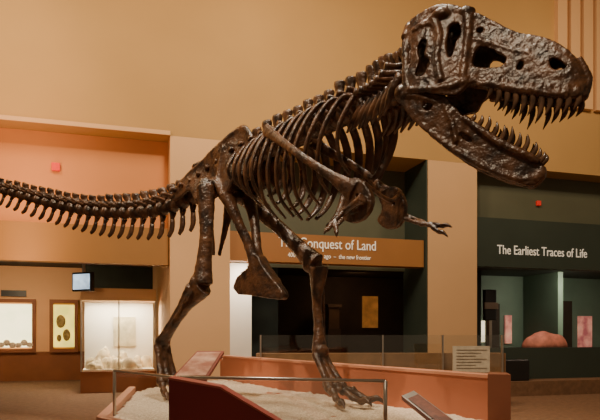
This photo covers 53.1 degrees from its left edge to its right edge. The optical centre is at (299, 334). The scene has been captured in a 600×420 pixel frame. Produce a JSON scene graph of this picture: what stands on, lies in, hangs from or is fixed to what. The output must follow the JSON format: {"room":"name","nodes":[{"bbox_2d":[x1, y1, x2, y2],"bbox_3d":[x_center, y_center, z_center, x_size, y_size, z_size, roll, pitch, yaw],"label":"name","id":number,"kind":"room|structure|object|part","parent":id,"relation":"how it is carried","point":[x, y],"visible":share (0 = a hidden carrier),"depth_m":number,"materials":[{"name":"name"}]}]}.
{"room":"museum","nodes":[
{"label":"museum","id":0,"kind":"room"},
{"bbox_2d":[0,266,84,351],"bbox_3d":[-10.517,-0.375,19.302,6.900,3.750,0.200,0,0,-17],"label":"wall","id":1,"kind":"structure","parent":0,"point":[42,284],"depth_m":19.80,"materials":[{"name":"beige paint"}]},
{"bbox_2d":[1,290,26,296],"bbox_3d":[-9.290,-1.350,19.476,0.750,0.200,0.070,0,0,-17],"label":"label","id":2,"kind":"object","parent":1,"relation":"attached to","point":[12,293],"visible":1,"depth_m":19.46,"materials":[{"name":"black plastic"}]},
{"bbox_2d":[0,304,31,346],"bbox_3d":[-9.562,-0.300,19.390,1.680,1.400,0.020,0,0,-17],"label":"display window","id":3,"kind":"structure","parent":1,"relation":"in","point":[15,319],"depth_m":19.49,"materials":[{"name":"white glass"}]},
{"bbox_2d":[0,351,84,380],"bbox_3d":[-10.477,1.025,19.168,6.900,0.950,0.060,0,0,-17],"label":"trim","id":4,"kind":"structure","parent":1,"relation":"attached to","point":[36,366],"depth_m":19.72,"materials":[{"name":"brown wood"}]},
{"bbox_2d":[0,299,35,352],"bbox_3d":[-9.549,-0.300,19.347,1.900,1.740,0.130,0,0,-17],"label":"frame","id":5,"kind":"object","parent":4,"relation":"on","point":[33,301],"visible":1,"depth_m":19.50,"materials":[{"name":"brown wood"}]},
{"bbox_2d":[0,340,32,347],"bbox_3d":[-9.456,0.297,19.349,1.590,0.307,0.122,0,0,-17],"label":"specimen","id":6,"kind":"object","parent":5,"relation":"in","point":[5,342],"visible":1,"depth_m":19.39},
{"bbox_2d":[49,299,77,351],"bbox_3d":[-7.815,-0.300,19.867,0.880,1.740,0.130,0,0,-17],"label":"poster","id":7,"kind":"object","parent":1,"relation":"attached to","point":[63,319],"visible":1,"depth_m":19.87,"materials":[{"name":"beige paper"}]},
{"bbox_2d":[0,261,152,267],"bbox_3d":[-8.453,-2.325,16.110,9.020,0.150,7.100,0,0,-17],"label":"ceiling","id":8,"kind":"structure","parent":0,"point":[2,263],"depth_m":19.42,"materials":[{"name":"brown paint"}]},
{"bbox_2d":[72,264,93,291],"bbox_3d":[-5.462,-1.675,15.125,0.639,1.150,0.155,0,0,25],"label":"wall monitor","id":9,"kind":"object","parent":8,"relation":"hanging from","point":[82,281],"visible":0.85,"depth_m":15.05,"materials":[{"name":"black plastic"}]},
{"bbox_2d":[0,128,167,228],"bbox_3d":[-7.375,-3.359,12.518,9.020,2.018,0.400,0,0,-17],"label":"wall","id":10,"kind":"structure","parent":0,"point":[92,165],"depth_m":13.07,"materials":[{"name":"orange paint"}]},
{"bbox_2d":[51,162,59,170],"bbox_3d":[-5.252,-3.615,12.904,0.170,0.170,0.078,0,0,-17],"label":"exit light","id":11,"kind":"object","parent":10,"relation":"attached to","point":[54,166],"visible":1,"depth_m":12.87,"materials":[{"name":"red plastic"}]},
{"bbox_2d":[0,220,168,266],"bbox_3d":[-7.277,-1.955,12.172,9.010,0.810,0.280,0,0,-17],"label":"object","id":12,"kind":"structure","parent":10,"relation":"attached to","point":[20,241],"depth_m":12.80,"materials":[{"name":"paint"}]},
{"bbox_2d":[85,266,152,288],"bbox_3d":[-5.967,-0.375,19.831,2.120,3.750,0.200,0,0,-17],"label":"wall","id":13,"kind":"structure","parent":0,"point":[104,276],"depth_m":19.76,"materials":[{"name":"black paint"}]},
{"bbox_2d":[153,136,229,386],"bbox_3d":[-3.361,-1.434,17.168,1.322,5.868,8.000,0,0,-17],"label":"pillar","id":14,"kind":"structure","parent":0,"point":[206,327],"depth_m":13.33,"materials":[{"name":"beige paint"}]},
{"bbox_2d":[230,263,251,356],"bbox_3d":[-1.468,-0.100,14.301,0.626,3.200,0.345,0,0,0],"label":"wall","id":15,"kind":"structure","parent":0,"point":[240,305],"depth_m":14.22,"materials":[{"name":"white paint"}]},
{"bbox_2d":[230,231,423,268],"bbox_3d":[0.709,-2.035,14.491,4.900,0.670,0.366,0,0,-17],"label":"sign","id":16,"kind":"object","parent":15,"relation":"attached to","point":[339,250],"visible":0.64,"depth_m":14.44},
{"bbox_2d":[252,268,277,356],"bbox_3d":[-1.116,-0.200,16.067,1.050,3.400,0.200,0,0,-17],"label":"wall","id":17,"kind":"structure","parent":0,"point":[264,310],"depth_m":16.02,"materials":[{"name":"black paint"}]},
{"bbox_2d":[0,0,599,182],"bbox_3d":[1.250,-7.185,15.054,27.000,5.630,1.300,0,0,-17],"label":"wall","id":18,"kind":"structure","parent":0,"point":[203,69],"depth_m":13.44,"materials":[{"name":"beige paint"}]},
{"bbox_2d":[0,115,169,134],"bbox_3d":[-7.164,-4.415,11.830,9.030,0.090,0.040,0,0,-17],"label":"trim","id":19,"kind":"structure","parent":18,"relation":"attached to","point":[2,117],"depth_m":12.60,"materials":[{"name":"paint"}]},
{"bbox_2d":[554,0,599,112],"bbox_3d":[9.177,-8.025,16.680,4.920,3.850,0.140,0,0,-17],"label":"trim upper fins","id":20,"kind":"object","parent":18,"relation":"attached to","point":[576,22],"visible":0.66,"depth_m":16.17,"materials":[{"name":"beige wood"}]},
{"bbox_2d":[0,380,599,419],"bbox_3d":[0.000,1.500,13.500,32.000,0.001,33.000,0,0,0],"label":"floor","id":21,"kind":"structure","parent":0,"point":[49,399],"depth_m":12.95,"materials":[{"name":"brown carpet"}]},
{"bbox_2d":[80,288,155,392],"bbox_3d":[-4.898,0.140,16.232,1.900,2.720,1.110,0,0,-17],"label":"glass display case","id":22,"kind":"object","parent":21,"relation":"on","point":[118,321],"visible":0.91,"depth_m":16.43,"materials":[{"name":"clear glass"}]},
{"bbox_3d":[-4.899,-1.060,16.236,1.900,0.320,1.100,0,0,-17],"label":"lid","id":23,"kind":"part","parent":22,"relation":"part of","materials":[{"name":"brown wood"}]},
{"bbox_2d":[168,376,281,419],"bbox_3d":[-0.450,0.900,4.335,0.960,1.200,0.190,0,0,0],"label":"lectern","id":24,"kind":"object","parent":21,"relation":"on","point":[189,399],"visible":1,"depth_m":4.25,"materials":[{"name":"red wood"}]},
{"bbox_2d":[96,355,510,419],"bbox_3d":[-0.280,0.918,8.200,4.793,1.164,7.693,0,0,0],"label":"platform","id":25,"kind":"object","parent":21,"relation":"on","point":[289,389],"visible":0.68,"depth_m":7.01,"materials":[{"name":"paint"}]},
{"bbox_2d":[175,351,223,380],"bbox_3d":[-0.960,0.500,5.705,0.318,0.680,0.658,0,0,8],"label":"label panel","id":26,"kind":"object","parent":25,"relation":"on","point":[202,363],"visible":0.64,"depth_m":5.67,"materials":[{"name":"metal"}]},
{"bbox_2d":[0,4,592,408],"bbox_3d":[-1.973,-1.054,8.364,11.312,3.789,2.027,0,0,37],"label":"skeleton","id":27,"kind":"object","parent":25,"relation":"on","point":[441,74],"visible":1,"depth_m":6.27},
{"bbox_2d":[402,391,452,419],"bbox_3d":[0.918,0.950,4.073,0.133,1.100,0.516,0,0,-35],"label":"label panel","id":28,"kind":"object","parent":25,"relation":"on","point":[427,410],"visible":1,"depth_m":4.13,"materials":[{"name":"metal"}]},
{"bbox_2d":[452,346,489,372],"bbox_3d":[3.115,0.850,10.931,0.670,1.300,0.077,0,0,0],"label":"plaque","id":29,"kind":"object","parent":25,"relation":"on","point":[464,358],"visible":0.83,"depth_m":10.90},
{"bbox_3d":[1.985,0.940,5.975,0.212,1.120,0.403,0,0,19],"label":"post","id":30,"kind":"part","parent":25,"relation":"part of","materials":[{"name":"orange wood"}]},
{"bbox_2d":[325,304,341,352],"bbox_3d":[1.052,0.250,19.682,0.480,2.500,0.520,0,0,-17],"label":"tall cabinet","id":31,"kind":"object","parent":21,"relation":"on","point":[332,331],"visible":0.67,"depth_m":19.48,"materials":[{"name":"brown wood"}]},
{"bbox_3d":[1.052,-0.950,19.682,0.480,0.100,0.520,0,0,-17],"label":"cornice","id":32,"kind":"part","parent":31,"relation":"part of","materials":[{"name":"brown wood"}]},
{"bbox_2d":[256,335,505,372],"bbox_3d":[1.702,0.750,12.565,5.228,1.500,0.519,0,0,-3],"label":"glass barrier","id":33,"kind":"object","parent":21,"relation":"on","point":[436,361],"visible":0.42,"depth_m":12.42,"materials":[{"name":"glass"}]},
{"bbox_2d":[428,160,476,352],"bbox_3d":[3.673,-1.434,15.781,1.400,5.868,1.300,0,0,-17],"label":"wall pier","id":34,"kind":"object","parent":21,"relation":"on","point":[452,186],"visible":0.5,"depth_m":15.16,"materials":[{"name":"paint"}]},
{"bbox_2d":[403,160,427,352],"bbox_3d":[2.984,-1.434,15.569,0.038,5.868,1.270,0,0,-17],"label":"wall","id":35,"kind":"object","parent":34,"relation":"attached to","point":[415,281],"visible":0.64,"depth_m":15.45,"materials":[{"name":"teal paint"}]},
{"bbox_2d":[477,217,599,271],"bbox_3d":[9.375,-2.415,17.117,10.250,1.270,0.416,0,0,-17],"label":"sign","id":36,"kind":"object","parent":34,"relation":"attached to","point":[502,243],"visible":1,"depth_m":16.00,"materials":[{"name":"teal paint"}]},
{"bbox_2d":[483,289,497,347],"bbox_3d":[5.862,0.050,18.525,0.470,2.900,0.200,0,0,-17],"label":"information kiosk","id":37,"kind":"object","parent":21,"relation":"on","point":[490,305],"visible":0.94,"depth_m":18.48,"materials":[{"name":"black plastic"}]},
{"bbox_2d":[230,162,404,271],"bbox_3d":[0.434,-3.034,15.425,4.930,2.668,0.080,0,0,-17],"label":"wall","id":38,"kind":"structure","parent":0,"point":[370,227],"depth_m":15.49,"materials":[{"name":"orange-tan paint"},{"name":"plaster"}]},
{"bbox_2d":[278,275,402,352],"bbox_3d":[0.694,-0.250,20.577,8.390,3.500,0.200,0,0,-17],"label":"wall","id":39,"kind":"structure","parent":0,"point":[295,314],"depth_m":20.77,"materials":[{"name":"black paint"}]},
{"bbox_2d":[362,296,377,327],"bbox_3d":[2.445,-0.800,20.935,0.570,1.100,0.080,0,0,-17],"label":"doorway panel","id":40,"kind":"object","parent":39,"relation":"attached to","point":[369,303],"visible":1,"depth_m":20.89,"materials":[{"name":"orange"}]},
{"bbox_2d":[278,268,491,278],"bbox_3d":[1.370,-2.050,18.326,8.390,0.100,4.900,0,0,-17],"label":"ceiling","id":41,"kind":"structure","parent":0,"point":[281,271],"depth_m":19.51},
{"bbox_2d":[477,271,480,345],"bbox_3d":[5.247,-0.300,20.350,0.180,3.600,2.850,0,0,-17],"label":"wall","id":42,"kind":"structure","parent":0,"point":[478,272],"depth_m":18.99,"materials":[{"name":"paint"}]},
{"bbox_2d":[477,172,599,224],"bbox_3d":[9.238,-3.684,17.555,10.260,1.368,0.300,0,0,-17],"label":"wall","id":43,"kind":"structure","parent":0,"point":[568,201],"depth_m":16.66,"materials":[{"name":"teal paint"}]},
{"bbox_2d":[481,275,599,347],"bbox_3d":[9.047,-0.300,22.039,8.050,3.600,0.200,0,0,-17],"label":"wall","id":44,"kind":"structure","parent":0,"point":[584,294],"depth_m":21.62,"materials":[{"name":"teal paint"}]},
{"bbox_2d":[481,321,484,341],"bbox_3d":[6.338,-0.125,21.064,0.300,0.750,0.090,0,0,-17],"label":"lit niche","id":45,"kind":"object","parent":44,"relation":"attached to","point":[482,322],"visible":0.43,"depth_m":21.04,"materials":[{"name":"white"}]},
{"bbox_2d":[486,304,499,347],"bbox_3d":[6.816,0.200,21.208,0.500,2.600,0.090,0,0,-17],"label":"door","id":46,"kind":"structure","parent":44,"relation":"in","point":[496,323],"depth_m":21.20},
{"bbox_2d":[505,315,511,342],"bbox_3d":[7.418,-0.200,21.378,0.250,1.000,0.070,0,0,-17],"label":"poster","id":47,"kind":"object","parent":44,"relation":"attached to","point":[508,318],"visible":1,"depth_m":21.34,"materials":[{"name":"paper"}]},
{"bbox_2d":[563,301,571,346],"bbox_3d":[9.498,0.125,22.012,1.100,2.750,0.090,0,0,-17],"label":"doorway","id":48,"kind":"structure","parent":44,"relation":"in","point":[567,305],"depth_m":22.07,"materials":[{"name":"brown wood"}]},
{"bbox_2d":[578,316,591,346],"bbox_3d":[10.603,-0.100,22.333,0.600,1.200,0.070,0,0,-17],"label":"poster","id":49,"kind":"object","parent":44,"relation":"attached to","point":[584,322],"visible":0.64,"depth_m":22.29,"materials":[{"name":"paper"}]},
{"bbox_2d":[481,269,599,278],"bbox_3d":[9.621,-2.175,20.123,8.050,0.150,4.200,0,0,-17],"label":"ceiling","id":50,"kind":"structure","parent":0,"point":[490,272],"depth_m":20.49,"materials":[{"name":"black paint"}]},
{"bbox_2d":[523,272,562,340],"bbox_3d":[8.403,-0.300,20.791,0.200,3.600,1.780,0,0,-17],"label":"wall","id":51,"kind":"structure","parent":0,"point":[542,293],"depth_m":20.60,"materials":[{"name":"paint"}]},
{"bbox_2d":[490,347,599,378],"bbox_3d":[9.490,0.915,16.732,10.250,1.170,0.180,0,0,-17],"label":"wall","id":52,"kind":"structure","parent":0,"point":[544,362],"depth_m":15.84,"materials":[{"name":"teal paint"}]},
{"bbox_2d":[522,331,567,347],"bbox_3d":[6.872,0.117,16.845,1.391,0.462,0.801,0,0,0],"label":"rock","id":53,"kind":"object","parent":52,"relation":"on","point":[542,338],"visible":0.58,"depth_m":16.57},
{"bbox_2d":[511,377,599,396],"bbox_3d":[9.619,1.320,16.301,10.250,0.360,0.680,0,0,-17],"label":"baseboard","id":54,"kind":"structure","parent":52,"relation":"attached to","point":[591,385],"depth_m":15.02,"materials":[{"name":"brown wood"}]},
{"bbox_2d":[506,359,528,380],"bbox_3d":[5.299,0.880,15.042,0.750,0.520,0.450,0,0,-17],"label":"equipment box","id":55,"kind":"object","parent":54,"relation":"on","point":[518,369],"visible":0.52,"depth_m":14.84,"materials":[{"name":"black plastic"}]}
]}

